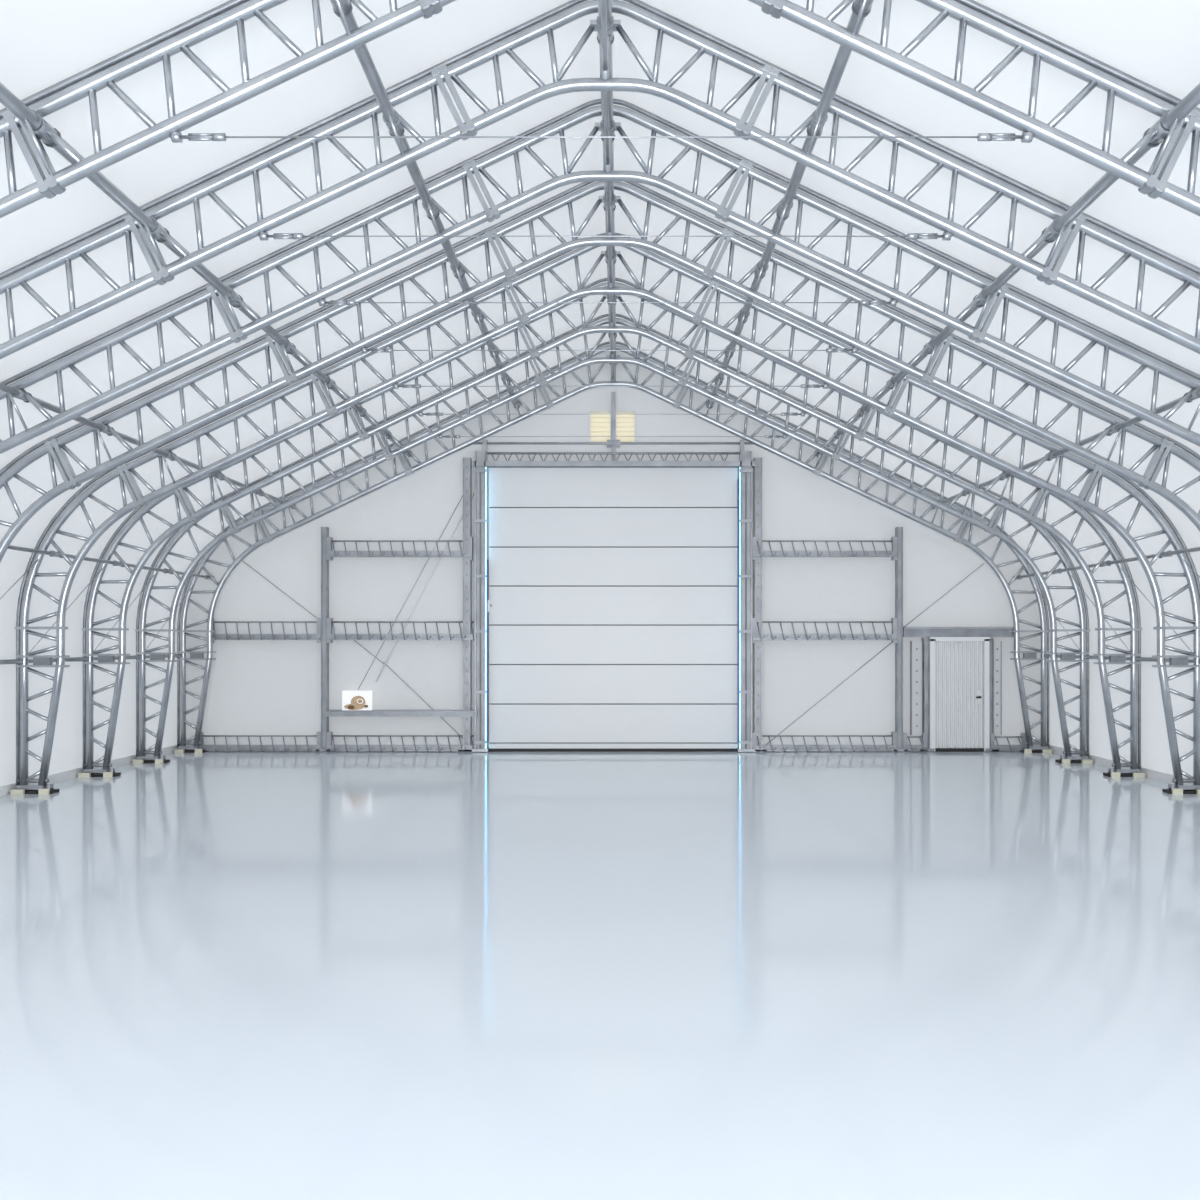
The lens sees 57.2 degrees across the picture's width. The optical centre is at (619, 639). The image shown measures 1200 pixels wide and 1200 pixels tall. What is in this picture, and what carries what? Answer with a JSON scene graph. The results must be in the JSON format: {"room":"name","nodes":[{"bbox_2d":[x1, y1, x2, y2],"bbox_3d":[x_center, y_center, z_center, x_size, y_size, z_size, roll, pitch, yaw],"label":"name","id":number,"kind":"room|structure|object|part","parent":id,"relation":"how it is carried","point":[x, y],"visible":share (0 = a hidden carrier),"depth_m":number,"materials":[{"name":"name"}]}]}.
{"room":"aircraft hangar","nodes":[
{"label":"aircraft hangar","id":0,"kind":"room"},
{"bbox_2d":[0,634,176,785],"bbox_3d":[-8.343,1.010,7.709,0.001,2.189,26.382,0,0,0],"label":"wall","id":1,"kind":"structure","parent":0,"point":[67,747],"depth_m":16.82,"materials":[{"name":"white fabric"}]},
{"bbox_2d":[0,745,177,795],"bbox_3d":[-8.338,2.038,7.684,0.011,0.132,26.332,0,0,0],"label":"baseboard","id":2,"kind":"structure","parent":1,"relation":"attached to","point":[61,776],"depth_m":16.77,"materials":[{"name":"white paint"}]},
{"bbox_2d":[0,751,1199,1199],"bbox_3d":[-0.126,2.179,6.784,16.472,0.150,28.532,0,0,0],"label":"floor","id":3,"kind":"structure","parent":0,"point":[230,975],"depth_m":6.82,"materials":[{"name":"white concrete"}]},
{"bbox_2d":[0,0,1199,358],"bbox_3d":[-0.126,-1.747,9.484,16.377,7.703,0.274,0,0,0],"label":"roof truss","id":4,"kind":"object","parent":3,"relation":"on","point":[769,73],"visible":0.91,"depth_m":9.48,"materials":[{"name":"metal"}]},
{"bbox_2d":[258,232,952,240],"bbox_3d":[-0.126,-3.511,9.508,6.002,0.108,0.070,0,0,0],"label":"cable","id":5,"kind":"object","parent":4,"relation":"attached to","point":[263,236],"visible":1,"depth_m":9.50,"materials":[{"name":"metal"}]},
{"bbox_2d":[0,99,1199,453],"bbox_3d":[-0.126,-1.747,11.358,16.377,7.703,0.274,0,0,0],"label":"roof truss","id":6,"kind":"object","parent":3,"relation":"on","point":[744,166],"visible":0.87,"depth_m":11.36,"materials":[{"name":"metal"}]},
{"bbox_2d":[318,299,897,305],"bbox_3d":[-0.126,-3.511,11.381,6.002,0.108,0.070,0,0,0],"label":"cable","id":7,"kind":"object","parent":6,"relation":"attached to","point":[322,302],"visible":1,"depth_m":11.38,"materials":[{"name":"metal"}]},
{"bbox_2d":[0,0,1199,217],"bbox_3d":[-0.126,-1.747,7.610,16.377,7.703,0.274,0,0,0],"label":"roof truss","id":8,"kind":"object","parent":3,"relation":"on","point":[231,13],"visible":0.94,"depth_m":7.61,"materials":[{"name":"metal"}]},
{"bbox_2d":[0,654,181,663],"bbox_3d":[-8.221,0.293,7.634,0.064,0.064,26.232,0,0,0],"label":"beam","id":9,"kind":"structure","parent":8,"relation":"attached to","point":[71,659],"depth_m":16.60,"materials":[{"name":"metal"}]},
{"bbox_2d":[169,132,1033,142],"bbox_3d":[-0.126,-3.511,7.634,6.002,0.108,0.070,0,0,0],"label":"cable","id":10,"kind":"object","parent":8,"relation":"attached to","point":[176,137],"visible":1,"depth_m":7.63,"materials":[{"name":"metal"}]},
{"bbox_2d":[706,0,873,413],"bbox_3d":[1.684,-4.346,7.570,0.178,0.371,26.629,0,0,0],"label":"beam","id":11,"kind":"structure","parent":8,"relation":"on","point":[861,9],"depth_m":9.96,"materials":[{"name":"metal"}]},
{"bbox_2d":[931,387,1199,522],"bbox_3d":[5.922,-2.362,7.570,0.164,0.459,26.630,0,0,0],"label":"beam","id":12,"kind":"structure","parent":8,"relation":"on","point":[1118,427],"depth_m":13.77,"materials":[{"name":"metal"}]},
{"bbox_2d":[0,182,1199,561],"bbox_3d":[-0.126,-1.747,13.232,16.377,7.703,0.274,0,0,0],"label":"roof truss","id":13,"kind":"object","parent":3,"relation":"on","point":[55,448],"visible":0.91,"depth_m":13.23,"materials":[{"name":"metal"}]},
{"bbox_2d":[0,559,38,598],"bbox_3d":[-8.098,-0.424,14.192,0.012,1.368,1.798,0,0,8],"label":"cable","id":14,"kind":"object","parent":13,"relation":"attached to","point":[38,559],"visible":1,"depth_m":14.68,"materials":[{"name":"metal"}]},
{"bbox_2d":[361,347,857,352],"bbox_3d":[-0.126,-3.511,13.255,6.002,0.108,0.070,0,0,0],"label":"cable","id":15,"kind":"object","parent":13,"relation":"attached to","point":[364,350],"visible":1,"depth_m":13.25,"materials":[{"name":"metal"}]},
{"bbox_2d":[10,233,1199,794],"bbox_3d":[-0.126,-1.747,15.105,16.377,7.703,0.274,0,0,0],"label":"roof truss","id":16,"kind":"object","parent":3,"relation":"on","point":[125,472],"visible":0.89,"depth_m":15.10,"materials":[{"name":"metal"}]},
{"bbox_2d":[30,568,102,651],"bbox_3d":[-8.098,-0.424,16.066,0.012,1.368,1.798,0,0,8],"label":"cable","id":17,"kind":"object","parent":16,"relation":"attached to","point":[102,568],"visible":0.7,"depth_m":16.22,"materials":[{"name":"metal"}]},
{"bbox_2d":[393,384,828,388],"bbox_3d":[-0.126,-3.511,15.129,6.002,0.108,0.070,0,0,0],"label":"cable","id":18,"kind":"object","parent":16,"relation":"attached to","point":[396,386],"visible":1,"depth_m":15.13,"materials":[{"name":"metal"}]},
{"bbox_2d":[1044,654,1199,662],"bbox_3d":[7.968,0.293,7.634,0.064,0.064,26.232,0,0,0],"label":"beam","id":19,"kind":"structure","parent":16,"relation":"attached to","point":[1148,659],"depth_m":17.14,"materials":[{"name":"metal"}]},
{"bbox_2d":[1121,568,1192,652],"bbox_3d":[7.845,-0.424,16.066,0.012,1.368,1.798,0,0,-8],"label":"cable","id":20,"kind":"object","parent":16,"relation":"attached to","point":[1121,568],"visible":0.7,"depth_m":16.24,"materials":[{"name":"metal"}]},
{"bbox_2d":[78,278,1144,776],"bbox_3d":[-0.126,-1.747,16.979,16.377,7.703,0.274,0,0,0],"label":"roof truss","id":21,"kind":"object","parent":3,"relation":"on","point":[1042,494],"visible":0.81,"depth_m":16.97,"materials":[{"name":"metal"}]},
{"bbox_2d":[94,576,153,650],"bbox_3d":[-8.098,-0.424,17.939,0.012,1.368,1.798,0,0,8],"label":"cable","id":22,"kind":"object","parent":21,"relation":"attached to","point":[153,576],"visible":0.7,"depth_m":18.11,"materials":[{"name":"metal"}]},
{"bbox_2d":[418,412,805,416],"bbox_3d":[-0.126,-3.511,17.003,6.002,0.108,0.070,0,0,0],"label":"cable","id":23,"kind":"object","parent":21,"relation":"attached to","point":[802,414],"visible":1,"depth_m":17.00,"materials":[{"name":"metal"}]},
{"bbox_2d":[1071,575,1129,650],"bbox_3d":[7.845,-0.424,17.939,0.012,1.368,1.798,0,0,-8],"label":"cable","id":24,"kind":"object","parent":21,"relation":"attached to","point":[1071,575],"visible":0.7,"depth_m":18.16,"materials":[{"name":"metal"}]},
{"bbox_2d":[132,314,1092,763],"bbox_3d":[-0.126,-1.747,18.853,16.377,7.703,0.274,0,0,0],"label":"roof truss","id":25,"kind":"object","parent":3,"relation":"on","point":[141,751],"visible":0.83,"depth_m":18.85,"materials":[{"name":"metal"}]},
{"bbox_2d":[146,585,193,649],"bbox_3d":[-8.098,-0.424,19.813,0.012,1.368,1.798,0,0,8],"label":"cable","id":26,"kind":"object","parent":25,"relation":"attached to","point":[193,585],"visible":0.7,"depth_m":19.64,"materials":[{"name":"metal"}]},
{"bbox_2d":[438,435,787,438],"bbox_3d":[-0.126,-3.511,18.876,6.002,0.108,0.070,0,0,0],"label":"cable","id":27,"kind":"object","parent":25,"relation":"attached to","point":[439,436],"visible":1,"depth_m":18.87,"materials":[{"name":"metal"}]},
{"bbox_2d":[1033,585,1079,649],"bbox_3d":[7.845,-0.424,19.813,0.012,1.368,1.798,0,0,-8],"label":"cable","id":28,"kind":"object","parent":25,"relation":"attached to","point":[1033,585],"visible":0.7,"depth_m":19.62,"materials":[{"name":"metal"}]},
{"bbox_2d":[199,392,1026,751],"bbox_3d":[-0.151,-1.264,20.730,15.642,6.830,0.320,0,0,0],"label":"frame","id":29,"kind":"object","parent":3,"relation":"on","point":[324,630],"visible":0.98,"depth_m":20.73,"materials":[{"name":"grey galvanized steel"}]},
{"bbox_3d":[-5.575,-0.018,20.770,0.264,4.226,0.240,0,0,0],"label":"post","id":30,"kind":"part","parent":29,"relation":"part of","materials":[{"name":"metal"}]},
{"bbox_2d":[342,691,372,709],"bbox_3d":[-4.943,1.137,20.699,0.566,0.368,0.042,0,0,0],"label":"board","id":31,"kind":"object","parent":29,"relation":"on","point":[351,700],"visible":1,"depth_m":20.69,"materials":[{"name":"white"}]},
{"bbox_3d":[-4.094,1.378,20.710,2.830,0.113,0.280,0,0,0],"label":"rail","id":32,"kind":"part","parent":29,"relation":"part of","materials":[{"name":"metal"}]},
{"bbox_3d":[-2.519,-0.575,20.705,0.068,5.340,0.130,0,0,0],"label":"guide rail","id":33,"kind":"part","parent":29,"relation":"part of","materials":[{"name":"blue"}]},
{"bbox_2d":[589,410,634,441],"bbox_3d":[-0.145,-4.028,20.830,0.868,0.623,0.120,0,0,0],"label":"vent","id":34,"kind":"object","parent":29,"relation":"attached to","point":[599,425],"visible":0.94,"depth_m":20.86,"materials":[{"name":"beige"}]},
{"bbox_2d":[489,467,737,743],"bbox_3d":[-0.123,-0.594,20.828,4.698,5.377,0.045,0,0,0],"label":"door","id":35,"kind":"structure","parent":29,"relation":"attached to","point":[489,467],"depth_m":20.80,"materials":[{"name":"grey metal"}]},
{"bbox_2d":[489,743,737,748],"bbox_3d":[-0.127,2.019,20.777,4.689,0.128,0.066,0,0,0],"label":"panel","id":36,"kind":"object","parent":35,"relation":"attached to","point":[491,745],"visible":1,"depth_m":20.75,"materials":[{"name":"white paint"}]},
{"bbox_2d":[489,468,737,506],"bbox_3d":[-0.127,-2.881,20.777,4.689,0.742,0.066,0,0,0],"label":"panel","id":37,"kind":"object","parent":35,"relation":"attached to","point":[508,487],"visible":1,"depth_m":20.75,"materials":[{"name":"white paint"}]},
{"bbox_2d":[489,508,737,546],"bbox_3d":[-0.127,-2.127,20.777,4.689,0.723,0.066,0,0,0],"label":"panel","id":38,"kind":"object","parent":35,"relation":"attached to","point":[508,527],"visible":1,"depth_m":20.75,"materials":[{"name":"white paint"}]},
{"bbox_2d":[489,626,737,663],"bbox_3d":[-0.127,0.090,20.777,4.689,0.723,0.066,0,0,0],"label":"panel","id":39,"kind":"object","parent":35,"relation":"attached to","point":[507,644],"visible":1,"depth_m":20.75,"materials":[{"name":"white paint"}]},
{"bbox_2d":[489,665,737,702],"bbox_3d":[-0.127,0.836,20.777,4.689,0.723,0.066,0,0,0],"label":"panel","id":40,"kind":"object","parent":35,"relation":"attached to","point":[507,683],"visible":1,"depth_m":20.75,"materials":[{"name":"white paint"}]},
{"bbox_2d":[489,548,737,585],"bbox_3d":[-0.127,-1.386,20.777,4.689,0.713,0.066,0,0,0],"label":"panel","id":41,"kind":"object","parent":35,"relation":"attached to","point":[507,566],"visible":1,"depth_m":20.75,"materials":[{"name":"white paint"}]},
{"bbox_2d":[489,704,737,741],"bbox_3d":[-0.127,1.576,20.777,4.689,0.713,0.066,0,0,0],"label":"panel","id":42,"kind":"object","parent":35,"relation":"attached to","point":[507,722],"visible":1,"depth_m":20.75,"materials":[{"name":"white paint"}]},
{"bbox_2d":[489,587,737,623],"bbox_3d":[-0.127,-0.650,20.777,4.689,0.713,0.066,0,0,0],"label":"panel","id":43,"kind":"object","parent":35,"relation":"attached to","point":[510,605],"visible":1,"depth_m":20.75,"materials":[{"name":"white paint"}]},
{"bbox_2d":[488,600,491,611],"bbox_3d":[-2.448,-0.641,20.690,0.066,0.226,0.120,0,0,0],"label":"latch","id":44,"kind":"object","parent":43,"relation":"attached to","point":[489,604],"visible":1,"depth_m":20.63,"materials":[{"name":"white paint"}]},
{"bbox_3d":[2.255,-0.575,20.705,0.068,5.340,0.130,0,0,0],"label":"guide rail","id":45,"kind":"part","parent":29,"relation":"part of","materials":[{"name":"blue"}]},
{"bbox_3d":[5.274,-0.018,20.770,0.264,4.226,0.240,0,0,0],"label":"post","id":46,"kind":"part","parent":29,"relation":"part of","materials":[{"name":"metal"}]},
{"bbox_3d":[5.604,0.906,20.800,0.211,1.774,0.100,0,0,0],"label":"perforated panel","id":47,"kind":"part","parent":29,"relation":"part of","materials":[{"name":"white metal"}]},
{"bbox_3d":[5.774,1.029,20.770,0.264,2.132,0.240,0,0,0],"label":"post","id":48,"kind":"part","parent":29,"relation":"part of","materials":[{"name":"metal"}]},
{"bbox_2d":[927,637,989,750],"bbox_3d":[6.387,1.019,20.770,1.113,2.151,0.200,0,0,0],"label":"frame","id":49,"kind":"object","parent":29,"relation":"attached to","point":[986,640],"visible":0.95,"depth_m":20.67,"materials":[{"name":"white paint"}]},
{"bbox_2d":[935,641,982,747],"bbox_3d":[6.387,1.048,20.716,0.924,2.057,0.168,0,0,0],"label":"leaf","id":50,"kind":"object","parent":49,"relation":"attached to","point":[958,664],"depth_m":20.73,"materials":[{"name":"white paint"}]},
{"bbox_3d":[6.750,1.076,20.676,0.123,0.264,0.088,0,0,0],"label":"handle","id":51,"kind":"part","parent":50,"relation":"part of","materials":[{"name":"metal"}]},
{"bbox_3d":[6.991,1.029,20.770,0.245,2.132,0.240,0,0,0],"label":"post","id":52,"kind":"part","parent":29,"relation":"part of","materials":[{"name":"metal"}]},
{"bbox_3d":[7.123,0.906,20.800,0.155,1.774,0.100,0,0,0],"label":"perforated panel","id":53,"kind":"part","parent":29,"relation":"part of","materials":[{"name":"white metal"}]},
{"bbox_2d":[174,341,1051,752],"bbox_3d":[-0.126,-1.747,20.606,16.377,7.703,0.274,0,0,0],"label":"roof truss","id":54,"kind":"object","parent":3,"relation":"on","point":[182,742],"visible":0.83,"depth_m":20.60,"materials":[{"name":"metal"}]},
{"bbox_2d":[8,545,213,579],"bbox_3d":[-7.749,-1.179,7.634,0.091,0.091,26.502,0,0,0],"label":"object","id":55,"kind":"structure","parent":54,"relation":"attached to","point":[51,553],"depth_m":16.31,"materials":[{"name":"metal"}]},
{"bbox_2d":[1013,547,1199,579],"bbox_3d":[7.496,-1.179,7.634,0.091,0.091,26.502,0,0,0],"label":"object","id":56,"kind":"structure","parent":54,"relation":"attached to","point":[1169,553],"depth_m":16.53,"materials":[{"name":"metal"}]},
{"bbox_2d":[489,749,736,750],"bbox_3d":[-0.123,2.074,20.773,4.698,0.053,0.075,0,0,0],"label":"seal","id":57,"kind":"object","parent":3,"relation":"on","point":[489,749],"visible":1,"depth_m":20.74,"materials":[{"name":"black rubber"}]},
{"bbox_2d":[935,748,983,751],"bbox_3d":[6.387,2.069,20.750,0.924,0.062,0.100,0,0,0],"label":"threshold","id":58,"kind":"object","parent":3,"relation":"on","point":[936,749],"visible":1,"depth_m":20.70,"materials":[{"name":"black rubber"}]},
{"bbox_3d":[-0.126,-1.747,-3.632,16.377,7.703,0.274,0,0,0],"label":"roof truss","id":59,"kind":"object","parent":3,"relation":"on","visible":0},
{"bbox_2d":[0,383,295,522],"bbox_3d":[-6.175,-2.362,7.570,0.164,0.459,26.630,0,0,0],"label":"purlin","id":60,"kind":"structure","parent":59,"relation":"attached to","point":[12,392],"depth_m":13.20,"materials":[{"name":"metal"}]},
{"bbox_2d":[0,82,411,466],"bbox_3d":[-3.994,-3.397,7.570,0.179,0.438,26.630,0,0,0],"label":"purlin","id":61,"kind":"structure","parent":59,"relation":"attached to","point":[32,120],"depth_m":9.25,"materials":[{"name":"metal"}]},
{"bbox_2d":[330,0,519,415],"bbox_3d":[-1.937,-4.346,7.570,0.178,0.371,26.629,0,0,0],"label":"purlin","id":62,"kind":"structure","parent":59,"relation":"attached to","point":[343,9],"depth_m":9.94,"materials":[{"name":"metal"}]},
{"bbox_2d":[596,0,616,364],"bbox_3d":[-0.126,-5.273,7.634,0.155,0.155,26.502,0,0,0],"label":"ridge","id":63,"kind":"object","parent":59,"relation":"attached to","point":[610,20],"visible":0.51,"depth_m":11.20,"materials":[{"name":"metal"}]},
{"bbox_2d":[601,0,613,377],"bbox_3d":[-0.126,-4.915,7.634,0.045,0.045,26.232,0,0,0],"label":"rod","id":64,"kind":"object","parent":59,"relation":"attached to","point":[603,2],"visible":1,"depth_m":10.74,"materials":[{"name":"metal"}]},
{"bbox_2d":[815,83,1199,466],"bbox_3d":[3.741,-3.397,7.570,0.179,0.438,26.630,0,0,0],"label":"beam","id":65,"kind":"structure","parent":59,"relation":"attached to","point":[1170,120],"depth_m":9.29,"materials":[{"name":"metal"}]},
{"bbox_2d":[0,0,1199,635],"bbox_3d":[-0.126,-2.866,7.709,16.434,5.564,26.382,0,0,0],"label":"ceiling","id":66,"kind":"structure","parent":0,"point":[44,43],"depth_m":11.23,"materials":[{"name":"white plastic"}]},
{"bbox_2d":[186,344,1040,746],"bbox_3d":[-0.126,-1.772,20.900,16.434,7.753,0.001,0,0,0],"label":"wall","id":67,"kind":"structure","parent":0,"point":[256,687],"depth_m":20.90,"materials":[{"name":"white fabric"}]},
{"bbox_2d":[1046,634,1192,777],"bbox_3d":[8.091,1.010,7.709,0.001,2.189,26.382,0,0,0],"label":"wall","id":68,"kind":"structure","parent":0,"point":[1155,750],"depth_m":17.57,"materials":[{"name":"white fabric"}]},
{"bbox_2d":[1046,745,1192,783],"bbox_3d":[8.085,2.038,7.684,0.011,0.132,26.332,0,0,0],"label":"baseboard","id":69,"kind":"structure","parent":68,"relation":"attached to","point":[1161,776],"depth_m":17.63,"materials":[{"name":"white paint"}]}
]}

